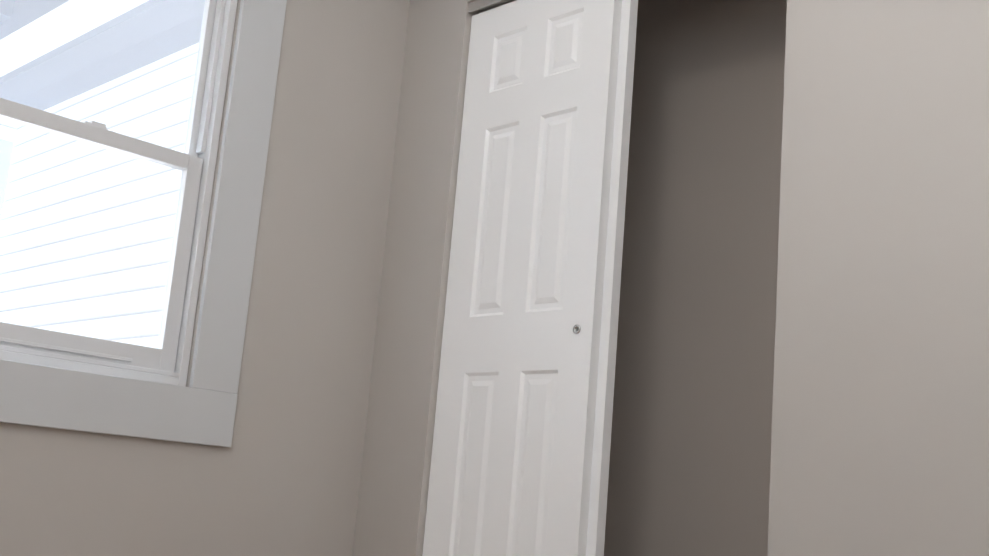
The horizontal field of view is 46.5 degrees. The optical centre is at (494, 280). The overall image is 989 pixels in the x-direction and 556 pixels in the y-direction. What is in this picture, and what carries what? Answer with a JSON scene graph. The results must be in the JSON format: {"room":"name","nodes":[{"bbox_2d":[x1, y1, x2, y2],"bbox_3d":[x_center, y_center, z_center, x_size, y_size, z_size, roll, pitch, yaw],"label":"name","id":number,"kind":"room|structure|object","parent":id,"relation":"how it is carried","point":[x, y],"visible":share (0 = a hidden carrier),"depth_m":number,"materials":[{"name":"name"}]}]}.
{"room":"bedroom","nodes":[
{"label":"bedroom","id":0,"kind":"room"},
{"bbox_2d":[0,0,409,555],"bbox_3d":[-1.344,-0.322,3.023,4.240,2.500,0.200,15,-15,-43],"label":"wall","id":1,"kind":"structure","parent":0,"point":[281,476],"depth_m":3.55,"materials":[{"name":"beige paint"}]},
{"bbox_2d":[0,0,286,446],"bbox_3d":[-1.414,-0.484,2.903,1.885,1.619,0.147,15,-15,-43],"label":"window unit","id":2,"kind":"structure","parent":1,"relation":"in","point":[166,361],"depth_m":3.32,"materials":[{"name":"white plastic"}]},
{"bbox_2d":[353,0,988,555],"bbox_3d":[0.869,0.276,2.522,0.120,3.500,3.520,15,-15,-43],"label":"wall","id":3,"kind":"structure","parent":0,"point":[879,442],"depth_m":2.59,"materials":[{"name":"beige paint"}]},
{"bbox_2d":[468,0,515,12],"bbox_3d":[0.371,-0.932,3.381,0.100,0.034,1.198,15,-15,-43],"label":"track rail","id":4,"kind":"object","parent":3,"relation":"attached to","point":[481,6],"visible":0.5,"depth_m":3.74,"materials":[{"name":"grey metal"}]},
{"bbox_2d":[422,0,621,555],"bbox_3d":[0.068,0.099,3.371,0.038,2.020,0.610,15,-15,-43],"label":"closet door","id":5,"kind":"structure","parent":3,"relation":"in","point":[511,458],"depth_m":3.36,"materials":[{"name":"white wood"}]},
{"bbox_2d":[586,0,637,555],"bbox_3d":[0.117,0.106,3.386,0.034,2.020,0.610,15,-15,-43],"label":"closet door","id":6,"kind":"structure","parent":3,"relation":"in","point":[607,350],"depth_m":3.18,"materials":[{"name":"white wood"}]},
{"bbox_2d":[604,0,786,555],"bbox_3d":[1.391,-0.081,3.081,0.200,2.500,3.520,15,-15,-43],"label":"wall","id":7,"kind":"structure","parent":0,"point":[690,455],"depth_m":3.68,"materials":[{"name":"paint"}]},
{"label":"outside","id":8,"kind":"structure","parent":0,"visible":0},
{"bbox_3d":[-7.083,1.749,5.579,20.000,0.100,11.788,15,-15,-43],"label":"ground","id":9,"kind":"structure","parent":8,"visible":0},
{"bbox_2d":[0,0,204,347],"bbox_3d":[-4.649,-0.630,2.401,10.200,3.720,3.488,15,-15,-43],"label":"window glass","id":10,"kind":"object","parent":9,"relation":"on","point":[35,155],"depth_m":5.44,"materials":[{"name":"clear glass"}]}
]}

